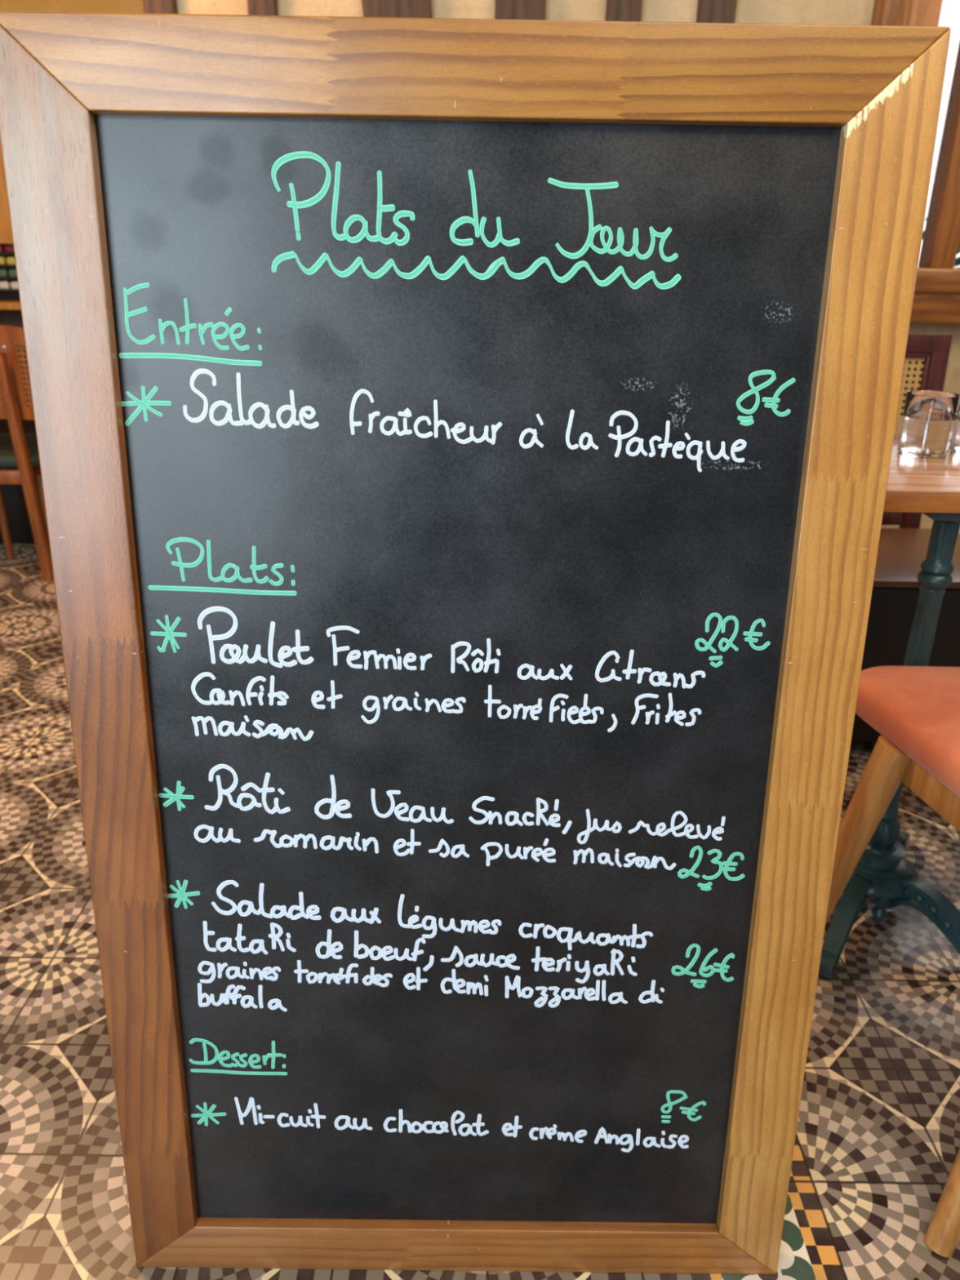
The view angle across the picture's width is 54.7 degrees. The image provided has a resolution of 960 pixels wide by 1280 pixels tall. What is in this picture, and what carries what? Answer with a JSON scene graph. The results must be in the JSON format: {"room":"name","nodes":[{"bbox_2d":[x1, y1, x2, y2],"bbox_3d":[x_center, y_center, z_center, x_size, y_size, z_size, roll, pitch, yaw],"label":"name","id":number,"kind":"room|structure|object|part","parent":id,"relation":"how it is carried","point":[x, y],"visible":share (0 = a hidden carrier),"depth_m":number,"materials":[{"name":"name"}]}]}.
{"room":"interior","nodes":[
{"label":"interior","id":0,"kind":"room"},
{"bbox_2d":[0,0,143,13],"bbox_3d":[-1.990,-1.881,3.561,2.300,2.800,0.120,1,23,0],"label":"wall","id":1,"kind":"structure","parent":0,"point":[60,6],"depth_m":3.33,"materials":[{"name":"paint"}]},
{"bbox_2d":[0,543,959,1279],"bbox_3d":[-0.007,0.471,1.720,6.400,0.040,6.400,1,23,0],"label":"floor","id":2,"kind":"structure","parent":0,"point":[877,1145],"depth_m":1.34,"materials":[{"name":"tile"}]},
{"bbox_2d":[0,137,31,405],"bbox_3d":[-1.829,-1.323,3.612,1.500,1.725,0.181,1,23,0],"label":"display cabinet","id":3,"kind":"object","parent":2,"relation":"on","point":[11,314],"visible":0.13,"depth_m":3.55,"materials":[{"name":"brown wood"}]},
{"bbox_2d":[0,244,5,252],"bbox_3d":[-1.846,-1.507,3.571,0.036,0.028,0.050,1,23,0],"label":"packet","id":4,"kind":"object","parent":3,"relation":"on","point":[2,246],"visible":0.81,"depth_m":3.56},
{"bbox_2d":[0,257,7,264],"bbox_3d":[-1.847,-1.467,3.589,0.036,0.028,0.050,1,23,0],"label":"packet","id":5,"kind":"object","parent":3,"relation":"on","point":[2,260],"visible":0.76,"depth_m":3.57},
{"bbox_2d":[0,268,9,276],"bbox_3d":[-1.848,-1.426,3.606,0.036,0.028,0.050,1,23,0],"label":"packet","id":6,"kind":"object","parent":3,"relation":"on","point":[3,273],"visible":0.88,"depth_m":3.58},
{"bbox_2d":[0,280,12,288],"bbox_3d":[-1.848,-1.386,3.623,0.036,0.028,0.050,1,23,0],"label":"packet","id":7,"kind":"object","parent":3,"relation":"on","point":[4,284],"visible":0.91,"depth_m":3.60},
{"bbox_3d":[-1.821,-1.820,3.422,1.500,0.660,0.140,1,23,0],"label":"panel","id":8,"kind":"part","parent":3,"relation":"part of","materials":[{"name":"brown wood"}]},
{"bbox_2d":[0,252,14,254],"bbox_3d":[-1.827,-1.493,3.583,1.460,0.006,0.080,1,23,0],"label":"shelf","id":9,"kind":"object","parent":3,"relation":"attached to","point":[1,253],"depth_m":3.55,"materials":[{"name":"brown wood"}]},
{"bbox_2d":[0,264,15,266],"bbox_3d":[-1.827,-1.452,3.600,1.460,0.006,0.080,1,23,0],"label":"shelf","id":10,"kind":"object","parent":3,"relation":"attached to","point":[1,265],"depth_m":3.56,"materials":[{"name":"brown wood"}]},
{"bbox_2d":[0,276,17,279],"bbox_3d":[-1.828,-1.412,3.617,1.460,0.006,0.080,1,23,0],"label":"shelf","id":11,"kind":"object","parent":3,"relation":"attached to","point":[1,277],"depth_m":3.58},
{"bbox_2d":[4,244,13,252],"bbox_3d":[-1.801,-1.507,3.571,0.036,0.028,0.050,1,23,0],"label":"packet","id":12,"kind":"object","parent":3,"relation":"on","point":[8,248],"visible":0.65,"depth_m":3.55,"materials":[{"name":"red"}]},
{"bbox_2d":[0,288,18,291],"bbox_3d":[-1.829,-1.371,3.634,1.460,0.006,0.080,1,23,0],"label":"shelf","id":13,"kind":"object","parent":3,"relation":"attached to","point":[1,290],"depth_m":3.60,"materials":[{"name":"brown wood"}]},
{"bbox_2d":[6,257,15,264],"bbox_3d":[-1.802,-1.466,3.589,0.036,0.028,0.050,1,23,0],"label":"packet","id":14,"kind":"object","parent":3,"relation":"on","point":[11,260],"visible":0.61,"depth_m":3.56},
{"bbox_2d":[8,269,17,276],"bbox_3d":[-1.803,-1.425,3.606,0.036,0.028,0.050,1,23,0],"label":"packet","id":15,"kind":"object","parent":3,"relation":"on","point":[12,273],"visible":0.54,"depth_m":3.58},
{"bbox_2d":[10,281,18,288],"bbox_3d":[-1.803,-1.385,3.623,0.036,0.028,0.050,1,23,0],"label":"packet","id":16,"kind":"object","parent":3,"relation":"on","point":[14,285],"visible":0.51,"depth_m":3.60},
{"bbox_3d":[-1.836,-0.922,3.814,1.500,0.830,0.120,1,23,0],"label":"panel","id":17,"kind":"part","parent":3,"relation":"part of","materials":[{"name":"brown wood"}]},
{"bbox_2d":[0,418,48,543],"bbox_3d":[-1.740,-0.626,3.645,1.600,0.430,0.330,1,23,0],"label":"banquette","id":18,"kind":"object","parent":2,"relation":"on","point":[17,514],"visible":0.03,"depth_m":3.54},
{"bbox_3d":[-1.738,-0.783,3.579,1.600,0.090,0.330,1,23,0],"label":"seat","id":19,"kind":"part","parent":18,"relation":"part of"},
{"bbox_2d":[0,324,53,582],"bbox_3d":[-1.687,-0.653,3.183,0.645,0.844,0.449,1,23,0],"label":"bistro chair","id":20,"kind":"object","parent":2,"relation":"on","point":[18,450],"visible":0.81,"depth_m":3.02,"materials":[{"name":"brown wood"}]},
{"bbox_3d":[-1.728,-0.471,3.342,0.036,0.381,0.036,-20,31,-41],"label":"leg","id":21,"kind":"part","parent":20,"relation":"part of","materials":[{"name":"brown wood"}]},
{"bbox_3d":[-1.684,-0.848,2.934,0.645,0.290,0.044,1,23,0],"label":"panel","id":22,"kind":"part","parent":20,"relation":"part of","materials":[{"name":"brown wood"}]},
{"bbox_3d":[-1.685,-0.662,3.217,0.470,0.047,0.380,1,23,0],"label":"seat","id":23,"kind":"part","parent":20,"relation":"part of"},
{"bbox_3d":[-1.681,-0.589,3.173,0.400,0.045,0.280,1,23,0],"label":"seat frame","id":24,"kind":"part","parent":20,"relation":"part of","materials":[{"name":"brown wood"}]},
{"bbox_3d":[-1.563,-0.468,3.342,0.036,0.381,0.036,-20,31,-41],"label":"leg","id":25,"kind":"part","parent":20,"relation":"part of","materials":[{"name":"brown wood"}]},
{"bbox_2d":[0,10,951,1274],"bbox_3d":[-0.018,0.114,1.029,0.736,1.333,0.408,1,23,0],"label":"menu board","id":26,"kind":"object","parent":2,"relation":"on","point":[464,446],"visible":1,"depth_m":0.84,"materials":[{"name":"brown wood"}]},
{"bbox_3d":[-0.026,0.692,1.073,0.735,0.061,0.032,1,17,0],"label":"rail","id":27,"kind":"part","parent":26,"relation":"part of","materials":[{"name":"brown wood"}]},
{"bbox_3d":[-0.018,0.125,0.902,0.609,1.139,0.007,1,17,0],"label":"writing panel","id":28,"kind":"part","parent":26,"relation":"part of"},
{"bbox_3d":[-0.009,-0.445,0.731,0.734,0.067,0.032,1,17,0],"label":"rail","id":29,"kind":"part","parent":26,"relation":"part of","materials":[{"name":"brown wood"}]},
{"bbox_2d":[818,416,959,980],"bbox_3d":[1.084,0.051,1.706,1.330,0.774,0.794,1,23,0],"label":"bistro table","id":30,"kind":"object","parent":2,"relation":"on","point":[930,486],"visible":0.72,"depth_m":1.51,"materials":[{"name":"green paint"}]},
{"bbox_3d":[0.617,0.469,1.562,0.031,0.103,0.224,17,28,34],"label":"leg","id":31,"kind":"part","parent":30,"relation":"part of","materials":[{"name":"green paint"}]},
{"bbox_2d":[871,898,889,919],"bbox_3d":[0.693,0.459,1.603,0.026,0.054,0.026,1,23,0],"label":"pendant","id":32,"kind":"object","parent":30,"relation":"attached to","point":[879,912],"depth_m":1.60,"materials":[{"name":"green paint"}]},
{"bbox_3d":[0.769,0.393,1.747,0.031,0.103,0.224,17,28,34],"label":"leg","id":33,"kind":"part","parent":30,"relation":"part of","materials":[{"name":"paint"}]},
{"bbox_3d":[0.768,0.472,1.562,0.031,0.103,0.224,-15,28,-34],"label":"leg","id":34,"kind":"part","parent":30,"relation":"part of","materials":[{"name":"green paint"}]},
{"bbox_2d":[897,390,959,457],"bbox_3d":[0.742,-0.358,1.538,0.082,0.099,0.082,1,23,0],"label":"drinking glass","id":35,"kind":"object","parent":30,"relation":"on","point":[929,416],"visible":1,"depth_m":1.51,"materials":[{"name":"clear glass"}]},
{"bbox_2d":[950,403,959,454],"bbox_3d":[0.838,-0.362,1.552,0.082,0.099,0.082,1,23,0],"label":"drinking glass","id":36,"kind":"object","parent":30,"relation":"on","point":[955,442],"visible":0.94,"depth_m":1.55,"materials":[{"name":"clear glass"}]},
{"bbox_2d":[825,666,959,1257],"bbox_3d":[0.802,0.222,1.186,0.670,0.868,0.629,1,23,0],"label":"dining chair","id":37,"kind":"object","parent":2,"relation":"on","point":[915,710],"visible":0.7,"depth_m":1.29,"materials":[{"name":"orange fabric"}]},
{"bbox_3d":[0.535,0.353,1.384,0.140,0.461,0.052,1,23,0],"label":"leg","id":38,"kind":"part","parent":37,"relation":"part of","materials":[{"name":"orange wood"}]},
{"bbox_3d":[0.801,0.159,1.210,0.497,0.060,0.535,1,23,0],"label":"seat","id":39,"kind":"part","parent":37,"relation":"part of","materials":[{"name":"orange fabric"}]},
{"bbox_3d":[0.631,0.233,1.164,0.024,0.050,0.320,-4,23,-11],"label":"rail","id":40,"kind":"part","parent":37,"relation":"part of","materials":[{"name":"orange wood"}]},
{"bbox_3d":[0.608,0.494,1.056,0.181,0.464,0.044,-18,30,-38],"label":"leg","id":41,"kind":"part","parent":37,"relation":"part of","materials":[{"name":"orange wood"}]},
{"bbox_2d":[851,333,959,742],"bbox_3d":[0.886,-0.220,2.164,0.595,0.912,0.478,1,23,0],"label":"bench","id":42,"kind":"object","parent":2,"relation":"on","point":[902,550],"visible":0.19,"depth_m":2.02,"materials":[{"name":"wood"}]},
{"bbox_3d":[0.855,-0.313,2.335,0.400,0.041,0.028,1,23,0],"label":"rail","id":43,"kind":"part","parent":42,"relation":"part of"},
{"bbox_3d":[0.858,-0.508,2.268,0.398,0.356,0.004,1,19,0],"label":"cane panel","id":44,"kind":"part","parent":42,"relation":"part of","materials":[{"name":"beige wicker"}]},
{"bbox_3d":[0.886,-0.202,2.138,0.595,0.027,0.415,1,23,0],"label":"seat","id":45,"kind":"part","parent":42,"relation":"part of","materials":[{"name":"brown leather"}]},
{"bbox_3d":[0.858,-0.507,2.263,0.416,0.374,0.043,1,23,0],"label":"bead frame","id":46,"kind":"part","parent":42,"relation":"part of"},
{"bbox_3d":[1.084,-0.297,2.355,0.042,0.911,0.062,1,23,0],"label":"post","id":47,"kind":"part","parent":42,"relation":"part of","materials":[{"name":"red wood"}]},
{"bbox_3d":[0.861,-0.706,2.200,0.498,0.046,0.033,1,23,0],"label":"crest rail","id":48,"kind":"part","parent":42,"relation":"part of","materials":[{"name":"red wood"}]},
{"bbox_2d":[954,250,959,267],"bbox_3d":[2.162,-1.173,3.931,1.135,1.329,0.779,1,23,0],"label":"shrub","id":49,"kind":"object","parent":2,"relation":"on","point":[957,260],"visible":0.02,"depth_m":3.70,"materials":[{"name":"green plant"}]},
{"bbox_2d":[176,0,959,533],"bbox_3d":[1.092,-1.385,2.502,3.840,2.800,0.200,1,23,0],"label":"wall","id":50,"kind":"structure","parent":0,"point":[842,12],"depth_m":2.32,"materials":[{"name":"beige paint"}]},
{"bbox_2d":[142,0,177,13],"bbox_3d":[-0.798,-1.371,2.398,0.075,2.800,0.050,1,23,0],"label":"trim","id":51,"kind":"structure","parent":50,"relation":"attached to","point":[157,6],"depth_m":2.29,"materials":[{"name":"brown wood"}]},
{"bbox_2d":[247,0,278,15],"bbox_3d":[-0.543,-1.367,2.398,0.068,2.800,0.050,1,23,0],"label":"trim","id":52,"kind":"structure","parent":50,"relation":"attached to","point":[255,7],"depth_m":2.29,"materials":[{"name":"brown wood"}]},
{"bbox_2d":[361,0,432,17],"bbox_3d":[-0.189,-1.361,2.398,0.420,2.803,0.050,1,23,0],"label":"trim","id":53,"kind":"structure","parent":50,"relation":"attached to","point":[371,8],"depth_m":2.29,"materials":[{"name":"brown wood"}]},
{"bbox_2d":[494,0,546,19],"bbox_3d":[0.096,-1.357,2.398,0.125,2.800,0.050,1,23,0],"label":"trim","id":54,"kind":"structure","parent":50,"relation":"attached to","point":[504,9],"depth_m":2.29,"materials":[{"name":"brown wood"}]},
{"bbox_2d":[604,0,642,21],"bbox_3d":[0.353,-1.353,2.398,0.085,2.800,0.050,1,23,0],"label":"trim","id":55,"kind":"structure","parent":50,"relation":"attached to","point":[615,10],"depth_m":2.29,"materials":[{"name":"brown wood"}]},
{"bbox_2d":[696,0,737,22],"bbox_3d":[0.583,-1.349,2.398,0.090,2.800,0.050,1,23,0],"label":"trim","id":56,"kind":"structure","parent":50,"relation":"attached to","point":[708,11],"depth_m":2.29,"materials":[{"name":"brown wood"}]},
{"bbox_2d":[871,0,913,26],"bbox_3d":[1.016,-1.728,2.216,0.067,1.548,0.100,1,23,0],"label":"trim","id":57,"kind":"structure","parent":50,"relation":"attached to","point":[885,12],"depth_m":2.25,"materials":[{"name":"brown wood"}]},
{"bbox_2d":[908,0,942,26],"bbox_3d":[1.091,-1.732,2.230,0.074,1.548,0.100,1,23,0],"label":"trim","id":58,"kind":"structure","parent":50,"relation":"attached to","point":[923,12],"depth_m":2.26,"materials":[{"name":"orange wood"}]},
{"bbox_2d":[910,266,959,323],"bbox_3d":[1.995,-0.932,2.538,2.050,0.138,0.155,1,23,0],"label":"trim","id":59,"kind":"structure","parent":50,"relation":"attached to","point":[936,296],"depth_m":2.48,"materials":[{"name":"brown wood"}]},
{"bbox_2d":[917,0,959,267],"bbox_3d":[1.588,-1.732,2.237,0.920,1.560,0.090,1,23,0],"label":"window","id":60,"kind":"structure","parent":50,"relation":"in","point":[940,238],"depth_m":2.44,"materials":[{"name":"brown wood"}]}
]}

